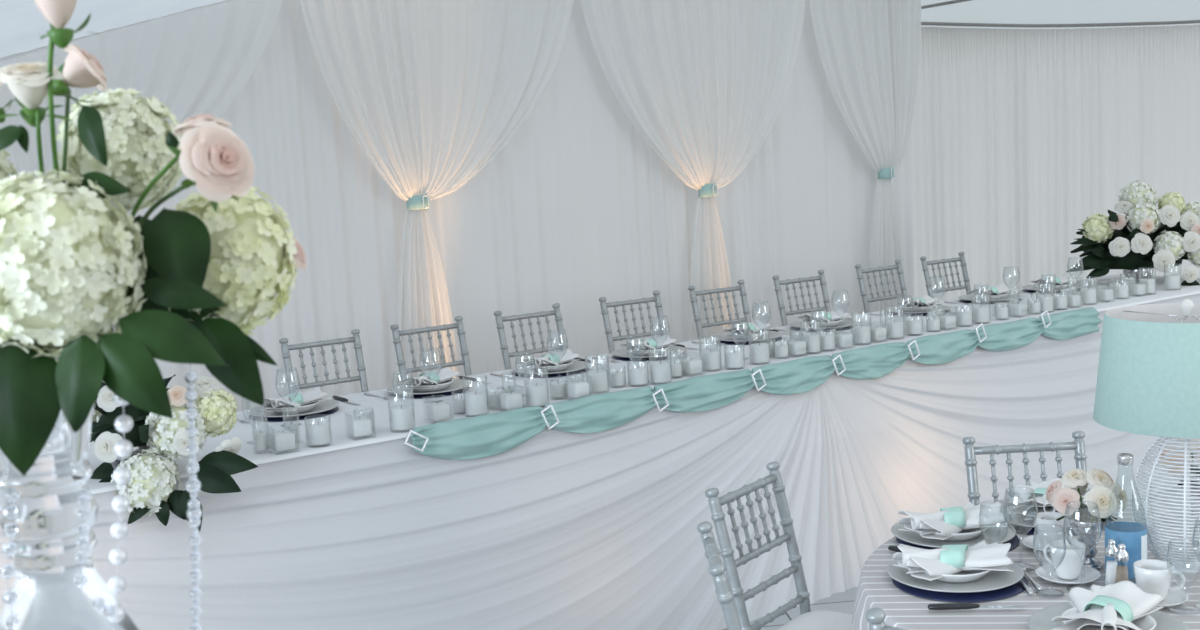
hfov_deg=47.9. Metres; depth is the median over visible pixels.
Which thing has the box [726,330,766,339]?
salad plate
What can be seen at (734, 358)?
candle
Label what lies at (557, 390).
candle
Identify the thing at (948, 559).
folded napkin
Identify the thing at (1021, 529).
placemat
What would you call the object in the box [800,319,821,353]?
candle
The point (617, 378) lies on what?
candle
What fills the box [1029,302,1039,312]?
candle
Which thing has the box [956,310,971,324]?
candle
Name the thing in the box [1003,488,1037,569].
wine glass
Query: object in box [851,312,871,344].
candle
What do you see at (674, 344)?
table knife
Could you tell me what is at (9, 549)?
bead strand
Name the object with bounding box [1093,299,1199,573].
table lamp
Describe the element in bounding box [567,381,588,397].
candle
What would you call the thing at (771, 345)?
candle
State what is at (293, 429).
candle
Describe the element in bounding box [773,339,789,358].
votive
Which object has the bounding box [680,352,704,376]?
votive
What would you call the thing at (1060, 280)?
folded napkin
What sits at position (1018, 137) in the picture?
curtain
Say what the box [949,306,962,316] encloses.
votive
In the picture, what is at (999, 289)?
folded napkin
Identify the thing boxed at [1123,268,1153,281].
bowl
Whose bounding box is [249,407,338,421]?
placemat
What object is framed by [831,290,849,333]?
wine glass
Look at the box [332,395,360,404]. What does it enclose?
table knife
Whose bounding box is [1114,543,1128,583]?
pepper shaker
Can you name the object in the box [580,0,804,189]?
drape
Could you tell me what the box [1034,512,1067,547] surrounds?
coffee cup
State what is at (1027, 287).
charger plate
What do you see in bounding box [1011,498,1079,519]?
salad plate
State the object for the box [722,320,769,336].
folded napkin
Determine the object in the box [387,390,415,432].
candle
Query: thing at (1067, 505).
bowl
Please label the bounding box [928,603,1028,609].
table knife
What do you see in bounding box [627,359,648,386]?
votive
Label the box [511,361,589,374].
charger plate
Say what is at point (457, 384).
charger plate
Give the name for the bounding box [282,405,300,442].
votive
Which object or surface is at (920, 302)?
folded napkin
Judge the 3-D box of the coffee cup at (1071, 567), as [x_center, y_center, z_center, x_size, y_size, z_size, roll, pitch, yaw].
[1.151,0.609,3.344,0.100,0.083,0.085,-1,7,18]
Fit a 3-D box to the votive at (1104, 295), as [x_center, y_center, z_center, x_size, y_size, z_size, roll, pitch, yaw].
[2.631,-0.114,7.036,0.080,0.086,0.080,-8,9,-36]
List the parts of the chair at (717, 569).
rail, post, post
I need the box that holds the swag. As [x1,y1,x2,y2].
[404,307,1102,459]
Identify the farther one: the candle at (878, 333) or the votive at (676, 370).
the candle at (878, 333)
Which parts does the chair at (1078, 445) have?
post, rail, post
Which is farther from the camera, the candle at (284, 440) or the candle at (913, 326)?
the candle at (913, 326)
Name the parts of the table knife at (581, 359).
handle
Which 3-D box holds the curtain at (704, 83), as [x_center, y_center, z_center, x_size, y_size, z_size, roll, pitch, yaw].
[0.662,-0.846,8.347,1.750,3.310,0.144,-8,8,-35]
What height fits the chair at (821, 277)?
0.922 m
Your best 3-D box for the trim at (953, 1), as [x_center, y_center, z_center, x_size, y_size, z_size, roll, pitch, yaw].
[2.380,-2.169,9.423,0.024,0.023,1.340,-6,8,-26]
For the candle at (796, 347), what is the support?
on the votive at (797, 348)
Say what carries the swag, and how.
attached to the table skirt
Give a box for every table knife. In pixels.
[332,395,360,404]
[458,376,490,382]
[574,358,606,364]
[671,343,696,348]
[888,545,902,552]
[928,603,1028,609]
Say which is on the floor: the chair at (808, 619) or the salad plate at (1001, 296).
the chair at (808, 619)
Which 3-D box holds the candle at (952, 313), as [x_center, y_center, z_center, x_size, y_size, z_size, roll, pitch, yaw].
[1.725,0.005,6.539,0.056,0.049,0.056,-9,9,-42]
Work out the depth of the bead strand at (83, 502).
1.25 m
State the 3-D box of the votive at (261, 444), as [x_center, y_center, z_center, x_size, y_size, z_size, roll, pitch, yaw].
[-1.100,0.386,4.375,0.052,0.120,0.052,-7,8,-32]
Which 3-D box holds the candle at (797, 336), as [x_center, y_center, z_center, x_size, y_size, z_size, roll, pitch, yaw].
[0.875,0.113,5.921,0.072,0.070,0.072,-3,7,0]
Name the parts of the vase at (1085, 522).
stem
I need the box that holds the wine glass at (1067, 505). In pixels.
[1063,501,1101,590]
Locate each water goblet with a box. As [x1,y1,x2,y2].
[242,397,264,443]
[979,502,1009,540]
[1033,523,1065,596]
[1166,538,1199,612]
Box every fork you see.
[364,393,392,397]
[490,373,517,377]
[592,357,620,361]
[692,341,724,344]
[773,328,799,331]
[1013,561,1043,589]
[1019,580,1034,593]
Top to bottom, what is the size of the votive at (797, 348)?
0.086 m
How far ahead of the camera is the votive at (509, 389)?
4.96 m
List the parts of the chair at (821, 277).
post, rail, rail, post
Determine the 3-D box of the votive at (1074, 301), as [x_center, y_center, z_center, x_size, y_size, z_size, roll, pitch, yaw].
[2.406,-0.083,6.879,0.080,0.086,0.080,-8,8,-33]
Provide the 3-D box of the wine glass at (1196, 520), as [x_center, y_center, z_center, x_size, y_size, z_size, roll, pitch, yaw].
[1.404,0.568,3.097,0.086,0.204,0.086,-3,7,0]
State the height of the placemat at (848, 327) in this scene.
0.002 m
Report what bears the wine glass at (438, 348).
on the long table top
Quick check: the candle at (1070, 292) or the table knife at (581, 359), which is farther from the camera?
the candle at (1070, 292)
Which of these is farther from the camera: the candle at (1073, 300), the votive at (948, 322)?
the candle at (1073, 300)
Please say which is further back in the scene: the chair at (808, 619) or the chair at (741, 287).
the chair at (741, 287)
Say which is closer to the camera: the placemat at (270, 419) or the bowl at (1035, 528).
the bowl at (1035, 528)
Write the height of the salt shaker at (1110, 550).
0.118 m
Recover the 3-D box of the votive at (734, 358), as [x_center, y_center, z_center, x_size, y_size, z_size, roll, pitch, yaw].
[0.552,0.172,5.537,0.084,0.095,0.084,-8,8,-33]
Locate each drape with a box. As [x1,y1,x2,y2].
[0,0,282,188]
[65,417,92,436]
[299,0,573,201]
[397,208,459,383]
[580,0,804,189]
[689,193,735,340]
[809,0,920,172]
[869,176,905,311]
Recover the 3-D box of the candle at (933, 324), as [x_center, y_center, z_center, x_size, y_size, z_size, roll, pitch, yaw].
[1.554,0.044,6.286,0.056,0.049,0.056,-1,7,18]
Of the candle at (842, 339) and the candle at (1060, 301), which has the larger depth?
the candle at (1060, 301)
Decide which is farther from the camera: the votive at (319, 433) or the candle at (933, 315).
the candle at (933, 315)
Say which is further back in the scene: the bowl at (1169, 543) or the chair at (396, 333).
the chair at (396, 333)
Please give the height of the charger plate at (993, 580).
0.018 m
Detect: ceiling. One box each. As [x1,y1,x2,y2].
[0,0,225,57]
[921,0,1199,28]
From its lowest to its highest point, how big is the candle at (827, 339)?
0.062 m
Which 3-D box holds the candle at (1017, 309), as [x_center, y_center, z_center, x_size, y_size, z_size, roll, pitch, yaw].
[2.058,-0.033,6.636,0.082,0.063,0.082,-3,7,0]
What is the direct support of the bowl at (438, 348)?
on the wine glass at (438, 348)
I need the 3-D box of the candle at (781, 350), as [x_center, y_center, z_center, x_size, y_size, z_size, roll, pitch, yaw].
[0.771,0.147,5.741,0.056,0.056,0.056,-3,7,0]
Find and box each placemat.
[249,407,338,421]
[388,386,470,397]
[512,367,588,377]
[612,352,685,360]
[712,337,781,344]
[790,325,855,331]
[885,310,948,315]
[892,576,1027,601]
[896,535,1019,549]
[959,298,1021,303]
[1008,520,1111,535]
[1022,288,1081,293]
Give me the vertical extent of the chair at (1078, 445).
0.922 m
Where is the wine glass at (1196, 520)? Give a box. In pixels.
[1192,517,1199,607]
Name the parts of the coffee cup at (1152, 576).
handle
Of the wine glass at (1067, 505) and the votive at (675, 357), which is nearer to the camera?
the wine glass at (1067, 505)
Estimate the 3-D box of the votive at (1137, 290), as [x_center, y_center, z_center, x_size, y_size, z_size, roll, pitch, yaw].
[2.865,-0.146,7.199,0.080,0.086,0.080,-7,8,-32]
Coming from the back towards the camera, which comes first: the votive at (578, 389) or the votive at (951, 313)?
the votive at (951, 313)
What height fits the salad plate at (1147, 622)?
0.031 m
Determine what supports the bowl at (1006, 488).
on the wine glass at (1006, 488)
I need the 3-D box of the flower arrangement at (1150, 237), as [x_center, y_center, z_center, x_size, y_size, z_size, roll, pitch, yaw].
[3.184,-0.446,7.711,0.926,0.653,0.729,2,8,35]
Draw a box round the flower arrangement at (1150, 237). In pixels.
[1066,180,1199,285]
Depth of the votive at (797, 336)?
5.90 m
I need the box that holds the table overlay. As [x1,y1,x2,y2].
[852,499,1199,629]
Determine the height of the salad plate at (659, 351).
0.031 m
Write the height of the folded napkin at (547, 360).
0.048 m
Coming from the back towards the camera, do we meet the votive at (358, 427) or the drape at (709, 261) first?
the drape at (709, 261)
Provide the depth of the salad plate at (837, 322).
6.55 m
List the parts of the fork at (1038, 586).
handle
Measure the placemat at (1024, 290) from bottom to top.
0.002 m
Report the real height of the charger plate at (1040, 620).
0.018 m
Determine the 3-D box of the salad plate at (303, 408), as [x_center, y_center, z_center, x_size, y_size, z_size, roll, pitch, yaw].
[-1.147,0.343,5.056,0.196,0.031,0.196,-3,7,0]
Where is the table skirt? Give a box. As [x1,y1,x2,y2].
[0,293,1199,629]
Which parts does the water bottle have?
panel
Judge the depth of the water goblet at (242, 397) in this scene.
4.54 m
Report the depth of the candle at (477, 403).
4.79 m
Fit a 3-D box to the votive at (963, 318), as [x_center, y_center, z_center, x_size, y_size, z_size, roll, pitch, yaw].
[1.727,0.005,6.406,0.084,0.095,0.084,-8,8,-36]
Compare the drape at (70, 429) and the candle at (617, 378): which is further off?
the drape at (70, 429)
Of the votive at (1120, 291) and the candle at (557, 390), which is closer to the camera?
the candle at (557, 390)
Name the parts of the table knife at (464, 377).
handle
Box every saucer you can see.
[1022,534,1076,551]
[1035,564,1100,583]
[1135,584,1188,606]
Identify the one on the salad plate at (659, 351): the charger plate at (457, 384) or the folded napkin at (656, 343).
the folded napkin at (656, 343)
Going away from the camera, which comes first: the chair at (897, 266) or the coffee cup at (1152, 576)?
the coffee cup at (1152, 576)
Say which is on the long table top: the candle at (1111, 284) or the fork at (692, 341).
the fork at (692, 341)
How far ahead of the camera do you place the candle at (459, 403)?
4.86 m
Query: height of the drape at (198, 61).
1.108 m
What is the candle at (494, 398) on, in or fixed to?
on the votive at (494, 398)
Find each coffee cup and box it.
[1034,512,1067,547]
[1043,540,1085,579]
[1133,559,1185,600]
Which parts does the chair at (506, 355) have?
post, rail, rail, post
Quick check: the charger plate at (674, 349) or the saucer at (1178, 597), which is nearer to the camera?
the saucer at (1178, 597)
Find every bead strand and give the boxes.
[0,462,19,626]
[73,490,116,629]
[107,394,132,629]
[184,364,201,629]
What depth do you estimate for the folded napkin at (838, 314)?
6.58 m
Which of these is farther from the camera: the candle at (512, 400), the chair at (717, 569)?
the candle at (512, 400)
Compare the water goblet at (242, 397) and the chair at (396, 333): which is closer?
the water goblet at (242, 397)
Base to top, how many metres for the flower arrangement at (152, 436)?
0.461 m
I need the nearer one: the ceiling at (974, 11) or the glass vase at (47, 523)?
the glass vase at (47, 523)
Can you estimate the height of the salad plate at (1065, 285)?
0.031 m
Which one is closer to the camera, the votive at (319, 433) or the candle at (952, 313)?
the votive at (319, 433)
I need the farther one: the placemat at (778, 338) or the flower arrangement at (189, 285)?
the placemat at (778, 338)
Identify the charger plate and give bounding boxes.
[248,400,338,416]
[387,379,471,394]
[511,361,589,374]
[611,346,685,357]
[711,331,782,341]
[789,319,857,328]
[885,305,950,313]
[886,559,1023,592]
[891,517,1015,547]
[958,293,1021,301]
[991,497,1084,527]
[1022,284,1083,291]
[1028,603,1189,629]
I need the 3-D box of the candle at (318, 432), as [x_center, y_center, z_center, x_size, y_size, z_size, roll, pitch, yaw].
[-0.926,0.390,4.443,0.071,0.062,0.071,-10,10,-44]
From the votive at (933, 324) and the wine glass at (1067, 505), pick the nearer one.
the wine glass at (1067, 505)
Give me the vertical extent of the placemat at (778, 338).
0.002 m
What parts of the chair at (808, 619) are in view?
post, rail, rail, rail, rail, post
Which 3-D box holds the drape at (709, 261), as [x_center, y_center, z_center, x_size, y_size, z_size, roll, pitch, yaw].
[0.730,0.010,8.455,0.423,1.580,0.131,-9,9,-41]
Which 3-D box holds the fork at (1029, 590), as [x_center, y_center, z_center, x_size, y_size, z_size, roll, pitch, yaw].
[1.037,0.654,3.340,0.024,0.011,0.206,-3,7,1]
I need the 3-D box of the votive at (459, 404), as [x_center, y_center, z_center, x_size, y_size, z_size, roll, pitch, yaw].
[-0.499,0.315,4.879,0.068,0.078,0.068,-8,8,-35]
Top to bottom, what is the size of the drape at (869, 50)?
1.705 m
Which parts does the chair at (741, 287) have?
post, rail, rail, post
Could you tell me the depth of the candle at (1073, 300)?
6.85 m
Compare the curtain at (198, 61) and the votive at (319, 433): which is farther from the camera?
the curtain at (198, 61)
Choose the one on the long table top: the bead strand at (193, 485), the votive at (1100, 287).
the votive at (1100, 287)
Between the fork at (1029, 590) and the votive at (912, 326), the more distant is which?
the votive at (912, 326)
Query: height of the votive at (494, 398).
0.078 m
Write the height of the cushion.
0.044 m
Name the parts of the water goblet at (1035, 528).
stem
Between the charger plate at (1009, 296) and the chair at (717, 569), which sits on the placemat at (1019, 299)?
the charger plate at (1009, 296)
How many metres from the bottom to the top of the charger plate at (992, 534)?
0.018 m
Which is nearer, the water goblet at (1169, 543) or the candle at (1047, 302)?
the water goblet at (1169, 543)
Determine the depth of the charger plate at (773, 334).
6.33 m
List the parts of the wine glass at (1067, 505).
stem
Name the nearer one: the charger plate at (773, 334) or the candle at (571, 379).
the candle at (571, 379)
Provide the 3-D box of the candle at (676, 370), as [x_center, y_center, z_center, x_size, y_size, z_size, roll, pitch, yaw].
[0.298,0.218,5.397,0.056,0.049,0.056,-9,9,-41]
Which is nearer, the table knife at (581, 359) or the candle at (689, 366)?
the candle at (689, 366)
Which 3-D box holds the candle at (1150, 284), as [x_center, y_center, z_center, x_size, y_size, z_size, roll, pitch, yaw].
[2.938,-0.183,7.247,0.088,0.140,0.088,-8,8,-36]
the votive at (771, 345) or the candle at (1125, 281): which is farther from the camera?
the candle at (1125, 281)
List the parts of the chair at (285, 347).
post, rail, rail, post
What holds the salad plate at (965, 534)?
on the charger plate at (992, 534)
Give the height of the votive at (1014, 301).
0.120 m
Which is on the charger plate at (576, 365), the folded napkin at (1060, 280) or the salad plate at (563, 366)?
the salad plate at (563, 366)
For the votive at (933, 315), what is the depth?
6.40 m
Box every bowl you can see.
[275,368,299,399]
[419,348,441,375]
[1003,488,1037,535]
[1033,523,1065,566]
[1063,501,1101,554]
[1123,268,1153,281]
[1166,538,1199,587]
[1192,517,1199,561]
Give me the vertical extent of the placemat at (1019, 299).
0.002 m
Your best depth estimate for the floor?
5.46 m
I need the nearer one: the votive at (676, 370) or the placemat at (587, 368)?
the votive at (676, 370)
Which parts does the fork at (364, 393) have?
handle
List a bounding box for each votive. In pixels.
[251,414,269,453]
[267,423,299,454]
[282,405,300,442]
[304,414,331,447]
[345,409,374,439]
[354,409,374,431]
[422,396,452,423]
[452,391,470,413]
[485,386,503,409]
[498,384,525,411]
[501,373,516,392]
[549,376,567,399]
[563,374,588,399]
[566,371,584,382]
[596,354,609,384]
[608,365,626,387]
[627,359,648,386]
[666,349,686,362]
[666,358,682,378]
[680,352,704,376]
[724,345,744,369]
[759,337,775,356]
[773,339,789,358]
[785,335,808,357]
[789,330,802,340]
[816,327,835,350]
[831,327,854,349]
[870,322,886,342]
[904,313,923,335]
[926,314,940,331]
[927,307,943,326]
[936,310,957,330]
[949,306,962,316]
[955,307,972,326]
[992,298,1012,315]
[995,303,1009,319]
[1007,298,1028,317]
[1009,288,1019,303]
[1027,297,1041,313]
[1051,291,1067,309]
[1062,285,1077,294]
[1062,290,1080,307]
[1089,280,1105,297]
[1095,285,1114,301]
[1108,278,1121,292]
[1113,281,1129,298]
[1120,273,1135,291]
[1130,279,1147,296]
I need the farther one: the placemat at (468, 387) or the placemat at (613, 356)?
the placemat at (613, 356)
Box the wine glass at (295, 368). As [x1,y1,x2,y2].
[275,368,300,426]
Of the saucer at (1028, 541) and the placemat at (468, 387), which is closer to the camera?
the saucer at (1028, 541)
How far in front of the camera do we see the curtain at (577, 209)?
7.84 m
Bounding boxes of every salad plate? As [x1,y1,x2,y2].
[272,401,319,413]
[411,379,453,391]
[533,360,572,371]
[630,346,670,355]
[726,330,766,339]
[807,319,843,326]
[898,303,936,311]
[926,570,990,581]
[933,527,988,540]
[972,292,1008,299]
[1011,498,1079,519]
[1035,283,1070,289]
[1061,607,1156,629]
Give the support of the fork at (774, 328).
on the long table top
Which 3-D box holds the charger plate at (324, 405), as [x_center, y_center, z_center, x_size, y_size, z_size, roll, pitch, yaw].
[-1.147,0.354,5.057,0.336,0.018,0.336,-3,7,0]
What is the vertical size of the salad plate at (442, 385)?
0.031 m
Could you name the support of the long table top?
on the head table
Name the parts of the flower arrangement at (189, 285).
stem, stem, stem, stem, stem, stem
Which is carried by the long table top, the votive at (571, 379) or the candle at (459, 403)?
the votive at (571, 379)
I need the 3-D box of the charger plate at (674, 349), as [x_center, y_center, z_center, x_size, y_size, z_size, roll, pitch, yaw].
[0.217,0.168,6.008,0.336,0.018,0.336,-3,7,0]
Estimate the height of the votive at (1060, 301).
0.095 m
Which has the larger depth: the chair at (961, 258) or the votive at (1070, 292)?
the chair at (961, 258)
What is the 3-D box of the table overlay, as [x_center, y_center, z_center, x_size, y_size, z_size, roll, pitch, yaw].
[1.419,0.702,3.314,1.581,0.111,1.576,-3,7,0]
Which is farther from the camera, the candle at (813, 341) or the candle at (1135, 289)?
the candle at (1135, 289)
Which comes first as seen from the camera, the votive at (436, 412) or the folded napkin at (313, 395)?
the votive at (436, 412)
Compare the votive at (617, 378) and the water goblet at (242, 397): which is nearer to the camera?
the water goblet at (242, 397)
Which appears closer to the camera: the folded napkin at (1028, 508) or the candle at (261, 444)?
the folded napkin at (1028, 508)
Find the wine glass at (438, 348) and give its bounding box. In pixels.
[419,348,442,402]
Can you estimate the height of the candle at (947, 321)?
0.052 m
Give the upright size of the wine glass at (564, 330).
0.204 m
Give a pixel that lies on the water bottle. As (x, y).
(1133, 535)
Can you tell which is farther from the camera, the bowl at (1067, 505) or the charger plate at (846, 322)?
the charger plate at (846, 322)
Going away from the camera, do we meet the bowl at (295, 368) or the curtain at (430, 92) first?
the bowl at (295, 368)
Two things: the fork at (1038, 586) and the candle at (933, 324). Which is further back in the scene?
the candle at (933, 324)
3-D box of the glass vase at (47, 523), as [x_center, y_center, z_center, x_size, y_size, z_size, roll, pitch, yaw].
[-0.526,0.500,1.366,0.189,0.953,0.189,0,7,21]
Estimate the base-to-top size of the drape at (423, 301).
1.635 m
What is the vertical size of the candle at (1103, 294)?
0.052 m
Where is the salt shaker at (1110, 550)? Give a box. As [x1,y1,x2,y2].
[1104,539,1117,584]
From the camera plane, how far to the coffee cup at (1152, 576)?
3.13 m
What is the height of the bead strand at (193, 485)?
0.286 m
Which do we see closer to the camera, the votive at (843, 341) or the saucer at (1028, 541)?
the saucer at (1028, 541)
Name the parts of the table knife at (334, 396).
handle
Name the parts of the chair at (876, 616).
post, rail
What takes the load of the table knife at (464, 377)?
on the long table top
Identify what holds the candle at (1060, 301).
on the votive at (1060, 301)
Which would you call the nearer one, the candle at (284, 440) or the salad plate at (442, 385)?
the candle at (284, 440)
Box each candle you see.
[254,431,267,450]
[271,431,295,450]
[285,422,298,440]
[307,422,329,444]
[348,416,371,436]
[356,413,372,428]
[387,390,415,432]
[427,401,449,420]
[454,396,465,411]
[462,375,488,416]
[487,391,502,407]
[500,391,521,409]
[504,386,514,392]
[524,368,549,407]
[551,382,565,397]
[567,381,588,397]
[568,377,582,382]
[585,354,608,393]
[610,370,624,385]
[629,366,647,384]
[648,347,671,384]
[668,354,685,362]
[670,362,681,376]
[681,357,701,373]
[699,336,721,371]
[726,350,743,367]
[748,330,770,364]
[767,343,773,355]
[775,343,787,356]
[787,339,805,354]
[791,333,802,340]
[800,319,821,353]
[819,333,834,349]
[834,333,852,346]
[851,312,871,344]
[870,327,885,340]
[884,307,904,338]
[906,319,921,333]
[927,319,939,329]
[928,311,943,318]
[938,315,955,327]
[950,310,958,316]
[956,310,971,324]
[971,293,990,323]
[994,301,1010,313]
[996,306,1007,317]
[1010,297,1018,303]
[1010,302,1026,315]
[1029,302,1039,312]
[1036,284,1053,312]
[1054,295,1066,308]
[1062,289,1075,294]
[1068,293,1080,305]
[1079,277,1097,304]
[1090,284,1105,295]
[1098,289,1112,300]
[1110,283,1119,291]
[1114,285,1127,297]
[1121,278,1134,289]
[1130,282,1145,294]
[1138,267,1155,294]
[1164,263,1180,289]
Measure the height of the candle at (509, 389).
0.065 m
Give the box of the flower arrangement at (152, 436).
[65,374,257,531]
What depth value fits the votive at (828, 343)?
5.86 m
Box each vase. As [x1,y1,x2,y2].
[0,346,138,629]
[1045,469,1127,569]
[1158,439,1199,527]
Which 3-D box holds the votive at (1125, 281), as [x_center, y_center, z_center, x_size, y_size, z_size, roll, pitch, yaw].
[2.902,-0.179,7.418,0.084,0.095,0.084,-8,8,-35]
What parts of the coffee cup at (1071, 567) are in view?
handle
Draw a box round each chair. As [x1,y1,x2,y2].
[279,329,368,393]
[390,316,471,382]
[494,303,566,369]
[599,290,666,353]
[688,280,750,338]
[697,521,741,629]
[705,461,852,629]
[772,270,830,325]
[855,259,907,312]
[866,607,904,629]
[920,252,971,302]
[963,431,1089,505]
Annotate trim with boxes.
[921,0,971,8]
[921,20,1199,27]
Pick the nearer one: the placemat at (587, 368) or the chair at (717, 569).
the chair at (717, 569)
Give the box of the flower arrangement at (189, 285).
[0,0,306,475]
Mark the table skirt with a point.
(555, 530)
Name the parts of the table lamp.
lamp shade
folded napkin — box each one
[257,387,327,410]
[397,367,460,388]
[520,349,579,368]
[620,335,676,352]
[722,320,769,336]
[797,309,849,324]
[892,540,1012,580]
[896,295,937,309]
[897,502,1009,539]
[968,284,1011,297]
[1005,478,1083,519]
[1031,275,1074,286]
[1051,581,1163,629]
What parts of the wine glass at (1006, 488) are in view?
stem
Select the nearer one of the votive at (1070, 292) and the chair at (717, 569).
the chair at (717, 569)
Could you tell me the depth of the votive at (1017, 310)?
6.62 m
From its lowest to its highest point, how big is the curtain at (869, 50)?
3.310 m
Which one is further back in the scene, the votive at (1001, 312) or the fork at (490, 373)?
the votive at (1001, 312)
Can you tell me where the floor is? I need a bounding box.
[721,487,1182,629]
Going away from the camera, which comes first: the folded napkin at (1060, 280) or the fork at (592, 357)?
the fork at (592, 357)
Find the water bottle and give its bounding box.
[1105,453,1146,582]
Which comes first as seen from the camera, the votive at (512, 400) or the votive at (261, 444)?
the votive at (261, 444)
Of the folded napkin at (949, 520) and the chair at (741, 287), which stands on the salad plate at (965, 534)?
the folded napkin at (949, 520)
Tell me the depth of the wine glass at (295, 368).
4.80 m
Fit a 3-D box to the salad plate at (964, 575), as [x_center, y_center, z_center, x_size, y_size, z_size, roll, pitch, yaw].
[0.892,0.639,3.396,0.196,0.031,0.196,-3,7,0]
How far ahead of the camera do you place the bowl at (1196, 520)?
3.10 m
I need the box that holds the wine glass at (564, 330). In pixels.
[547,330,567,380]
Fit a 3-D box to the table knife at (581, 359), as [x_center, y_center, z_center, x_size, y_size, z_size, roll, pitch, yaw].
[-0.042,0.202,5.880,0.020,0.014,0.233,-8,8,-36]
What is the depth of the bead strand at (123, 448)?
1.28 m
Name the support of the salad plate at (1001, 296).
on the charger plate at (1009, 296)
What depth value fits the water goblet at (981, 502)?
3.46 m
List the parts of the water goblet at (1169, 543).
stem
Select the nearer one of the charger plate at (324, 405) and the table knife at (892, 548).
the table knife at (892, 548)
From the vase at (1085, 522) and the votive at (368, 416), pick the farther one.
the votive at (368, 416)
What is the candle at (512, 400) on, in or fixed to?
on the votive at (512, 400)
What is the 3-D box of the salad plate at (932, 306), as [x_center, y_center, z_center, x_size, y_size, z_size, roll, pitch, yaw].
[1.646,-0.038,7.002,0.196,0.031,0.196,-3,7,0]
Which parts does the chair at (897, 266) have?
post, rail, rail, post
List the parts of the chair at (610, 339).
post, rail, rail, post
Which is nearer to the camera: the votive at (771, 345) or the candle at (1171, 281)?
the votive at (771, 345)
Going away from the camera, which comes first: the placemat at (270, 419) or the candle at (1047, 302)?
the placemat at (270, 419)
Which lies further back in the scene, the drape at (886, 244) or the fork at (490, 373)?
the drape at (886, 244)
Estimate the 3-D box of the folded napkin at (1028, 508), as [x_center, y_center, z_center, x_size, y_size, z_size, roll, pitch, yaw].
[1.276,0.526,3.872,0.205,0.055,0.286,0,8,24]
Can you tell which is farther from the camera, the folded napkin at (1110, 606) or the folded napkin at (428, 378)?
the folded napkin at (428, 378)
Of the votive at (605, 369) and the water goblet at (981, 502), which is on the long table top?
the votive at (605, 369)
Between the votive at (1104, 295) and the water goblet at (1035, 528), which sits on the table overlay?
the water goblet at (1035, 528)
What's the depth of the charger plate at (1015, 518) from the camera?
3.87 m
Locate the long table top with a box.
[0,274,1199,510]
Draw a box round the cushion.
[777,610,852,629]
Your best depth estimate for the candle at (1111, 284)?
7.33 m
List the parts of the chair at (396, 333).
post, rail, rail, post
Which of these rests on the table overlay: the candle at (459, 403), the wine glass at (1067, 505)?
the wine glass at (1067, 505)
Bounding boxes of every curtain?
[0,0,282,436]
[0,0,913,411]
[299,0,573,383]
[580,0,804,340]
[809,0,920,311]
[910,24,1199,301]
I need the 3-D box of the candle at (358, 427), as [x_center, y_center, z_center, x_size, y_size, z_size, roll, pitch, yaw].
[-0.806,0.371,4.534,0.080,0.063,0.080,-3,7,0]
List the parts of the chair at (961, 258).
post, rail, rail, post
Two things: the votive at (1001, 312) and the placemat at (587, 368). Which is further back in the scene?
the votive at (1001, 312)
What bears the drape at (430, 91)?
hanging from the curtain at (430, 92)
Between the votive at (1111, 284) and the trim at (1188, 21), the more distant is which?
the trim at (1188, 21)
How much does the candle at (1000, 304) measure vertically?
0.063 m
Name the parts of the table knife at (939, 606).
handle, blade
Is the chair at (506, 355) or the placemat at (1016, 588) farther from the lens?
the chair at (506, 355)
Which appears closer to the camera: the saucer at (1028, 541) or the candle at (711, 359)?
the saucer at (1028, 541)
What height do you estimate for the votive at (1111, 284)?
0.078 m

